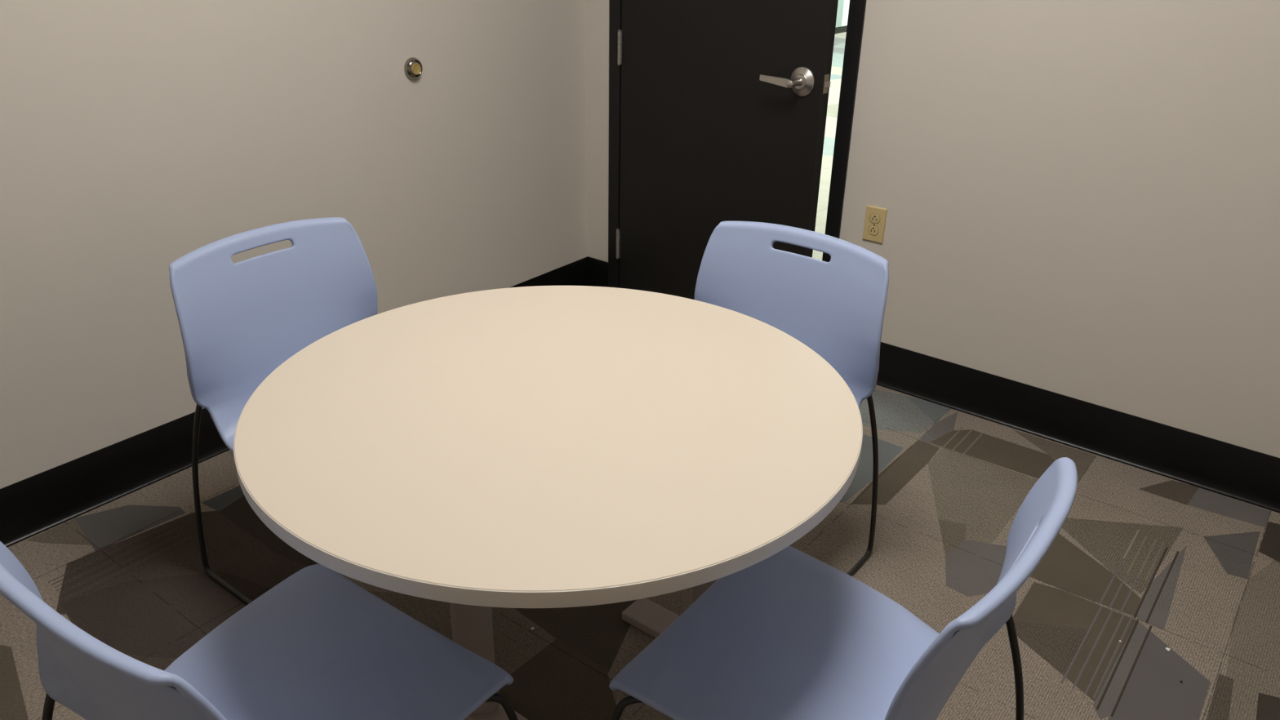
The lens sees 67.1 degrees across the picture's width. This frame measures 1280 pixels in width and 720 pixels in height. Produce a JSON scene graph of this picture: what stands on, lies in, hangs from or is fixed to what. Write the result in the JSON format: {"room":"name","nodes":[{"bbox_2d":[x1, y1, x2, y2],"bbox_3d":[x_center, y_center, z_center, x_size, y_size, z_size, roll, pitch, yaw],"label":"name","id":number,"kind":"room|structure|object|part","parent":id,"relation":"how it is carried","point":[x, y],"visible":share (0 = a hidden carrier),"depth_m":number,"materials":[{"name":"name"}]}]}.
{"room":"small meeting room","nodes":[
{"label":"small meeting room","id":0,"kind":"room"},
{"bbox_2d":[0,0,587,488],"bbox_3d":[-1.403,-0.882,2.080,0.125,2.700,4.050,20,31,33],"label":"wall","id":1,"kind":"structure","parent":0,"point":[137,137],"depth_m":2.58,"materials":[{"name":"paint"}]},
{"bbox_2d":[0,256,587,547],"bbox_3d":[-1.371,0.284,2.597,0.014,0.152,3.800,20,31,33],"label":"baseboard","id":2,"kind":"structure","parent":1,"relation":"attached to","point":[31,506],"depth_m":2.56,"materials":[{"name":"black rubber"}]},
{"bbox_2d":[404,57,422,79],"bbox_3d":[-0.693,-0.896,2.969,0.020,0.066,0.066,20,31,33],"label":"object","id":3,"kind":"object","parent":1,"relation":"attached to","point":[413,68],"visible":1,"depth_m":2.96,"materials":[{"name":"silver metal"}]},
{"bbox_2d":[0,384,1279,719],"bbox_3d":[0.044,0.819,1.727,3.540,0.001,3.930,20,31,33],"label":"floor","id":4,"kind":"structure","parent":0,"point":[1150,562],"depth_m":2.32,"materials":[{"name":"carpet"}]},
{"bbox_2d":[0,541,518,719],"bbox_3d":[-0.511,0.518,1.411,0.522,0.799,0.579,18,31,31],"label":"shell chair","id":5,"kind":"object","parent":4,"relation":"on","point":[317,645],"visible":1,"depth_m":1.43,"materials":[{"name":"blue plastic"}]},
{"bbox_3d":[-0.694,0.591,1.590,0.078,0.504,0.579,18,31,31],"label":"sled leg","id":6,"kind":"part","parent":5,"relation":"part of","materials":[{"name":"black metal"}]},
{"bbox_3d":[-0.332,0.709,1.360,0.078,0.504,0.579,18,31,31],"label":"sled leg","id":7,"kind":"part","parent":5,"relation":"part of","materials":[{"name":"black metal"}]},
{"bbox_2d":[168,217,377,604],"bbox_3d":[-0.648,0.147,2.169,0.579,0.799,0.522,20,31,33],"label":"shell chair","id":8,"kind":"object","parent":4,"relation":"on","point":[239,322],"visible":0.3,"depth_m":2.15,"materials":[{"name":"blue plastic"}]},
{"bbox_3d":[-0.787,0.354,2.074,0.579,0.504,0.078,20,31,33],"label":"sled leg","id":9,"kind":"part","parent":8,"relation":"part of","materials":[{"name":"black metal"}]},
{"bbox_2d":[233,285,862,719],"bbox_3d":[-0.146,0.390,1.760,0.997,0.737,0.997,20,31,33],"label":"round table","id":10,"kind":"object","parent":4,"relation":"on","point":[535,446],"visible":0.97,"depth_m":1.46,"materials":[{"name":"beige laminate"}]},
{"bbox_3d":[-0.317,0.387,1.781,0.074,0.694,0.044,-1,26,-4],"label":"leg","id":11,"kind":"part","parent":10,"relation":"part of","materials":[{"name":"paint"}]},
{"bbox_3d":[0.151,0.320,1.938,0.074,0.694,0.044,10,27,18],"label":"leg","id":12,"kind":"part","parent":10,"relation":"part of","materials":[{"name":"paint"}]},
{"bbox_2d":[693,221,888,576],"bbox_3d":[0.209,0.154,2.191,0.522,0.799,0.579,20,31,33],"label":"shell chair","id":13,"kind":"object","parent":4,"relation":"on","point":[835,308],"visible":0.29,"depth_m":2.22,"materials":[{"name":"blue plastic"}]},
{"bbox_3d":[0.382,0.349,2.134,0.078,0.504,0.579,20,31,33],"label":"sled leg","id":14,"kind":"part","parent":13,"relation":"part of","materials":[{"name":"black metal"}]},
{"bbox_2d":[608,457,1077,719],"bbox_3d":[0.275,0.490,1.501,0.579,0.799,0.522,19,31,32],"label":"shell chair","id":15,"kind":"object","parent":4,"relation":"on","point":[789,634],"visible":0.96,"depth_m":1.47,"materials":[{"name":"blue plastic"}]},
{"bbox_3d":[0.141,0.699,1.402,0.579,0.504,0.078,19,31,32],"label":"sled leg","id":16,"kind":"part","parent":15,"relation":"part of","materials":[{"name":"black metal"}]},
{"bbox_3d":[0.404,0.546,1.728,0.579,0.504,0.078,19,31,32],"label":"sled leg","id":17,"kind":"part","parent":15,"relation":"part of","materials":[{"name":"black metal"}]},
{"bbox_2d":[812,31,846,260],"bbox_3d":[3.519,-2.306,8.326,6.350,0.001,11.870,20,31,33],"label":"floor","id":18,"kind":"structure","parent":0,"point":[839,38],"depth_m":6.70,"materials":[{"name":"carpet"}]},
{"bbox_2d":[841,0,849,26],"bbox_3d":[0.994,-4.513,9.447,0.100,2.900,11.880,20,31,33],"label":"wall","id":19,"kind":"structure","parent":0,"point":[846,2],"depth_m":11.69,"materials":[{"name":"paint"}]},
{"bbox_2d":[835,0,844,27],"bbox_3d":[2.122,-4.810,10.829,0.012,2.128,1.080,20,31,33],"label":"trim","id":20,"kind":"structure","parent":19,"relation":"attached to","point":[841,2],"depth_m":11.55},
{"bbox_2d":[835,25,847,34],"bbox_3d":[1.012,-3.227,10.039,0.026,0.070,11.870,20,31,33],"label":"baseboard","id":21,"kind":"structure","parent":19,"relation":"attached to","point":[842,28],"depth_m":11.68,"materials":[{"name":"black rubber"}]},
{"bbox_2d":[586,0,1279,457],"bbox_3d":[1.231,-1.030,2.498,3.500,2.700,0.125,20,31,33],"label":"wall","id":22,"kind":"structure","parent":0,"point":[1081,198],"depth_m":2.69,"materials":[{"name":"paint"}]},
{"bbox_2d":[587,256,608,287],"bbox_3d":[-0.173,-0.335,3.926,0.113,0.152,0.014,20,31,33],"label":"baseboard","id":23,"kind":"structure","parent":22,"relation":"attached to","point":[597,269],"depth_m":3.92,"materials":[{"name":"black rubber"}]},
{"bbox_2d":[616,0,838,299],"bbox_3d":[0.234,-1.056,3.148,0.890,2.118,0.117,24,34,39],"label":"door","id":24,"kind":"structure","parent":22,"relation":"in","point":[724,103],"depth_m":3.26,"materials":[{"name":"wood"}]},
{"bbox_3d":[0.421,-0.857,2.968,0.125,0.027,0.018,24,34,39],"label":"handle lever","id":25,"kind":"part","parent":24,"relation":"part of","materials":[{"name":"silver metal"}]},
{"bbox_3d":[0.495,-0.854,2.966,0.089,0.089,0.019,24,34,39],"label":"handle","id":26,"kind":"part","parent":24,"relation":"part of","materials":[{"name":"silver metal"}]},
{"bbox_3d":[0.567,-0.841,2.943,0.002,0.057,0.025,24,34,39],"label":"latch plate","id":27,"kind":"part","parent":24,"relation":"part of","materials":[{"name":"silver metal"}]},
{"bbox_2d":[608,0,866,288],"bbox_3d":[0.321,-1.119,3.234,0.982,2.185,0.141,20,31,33],"label":"trim","id":28,"kind":"structure","parent":22,"relation":"attached to","point":[856,13],"depth_m":3.17,"materials":[{"name":"black paint"}]},
{"bbox_2d":[862,204,887,243],"bbox_3d":[0.751,-0.434,3.094,0.070,0.114,0.009,20,31,33],"label":"wall outlet","id":29,"kind":"object","parent":22,"relation":"attached to","point":[875,216],"visible":1,"depth_m":3.09,"materials":[{"name":"beige plastic"}]},
{"bbox_2d":[867,225,878,235],"bbox_3d":[0.749,-0.416,3.101,0.037,0.031,0.001,20,31,33],"label":"socket","id":30,"kind":"object","parent":29,"relation":"attached to","point":[873,230],"depth_m":3.10,"materials":[{"name":"beige plastic"}]},
{"bbox_2d":[869,213,879,223],"bbox_3d":[0.750,-0.451,3.084,0.037,0.031,0.005,20,31,33],"label":"socket","id":31,"kind":"object","parent":29,"relation":"attached to","point":[873,218],"depth_m":3.08,"materials":[{"name":"beige plastic"}]},
{"bbox_2d":[875,342,1279,513],"bbox_3d":[1.598,0.293,2.705,2.405,0.152,0.014,20,31,33],"label":"baseboard","id":32,"kind":"structure","parent":22,"relation":"attached to","point":[1241,473],"depth_m":2.88,"materials":[{"name":"black rubber"}]}
]}

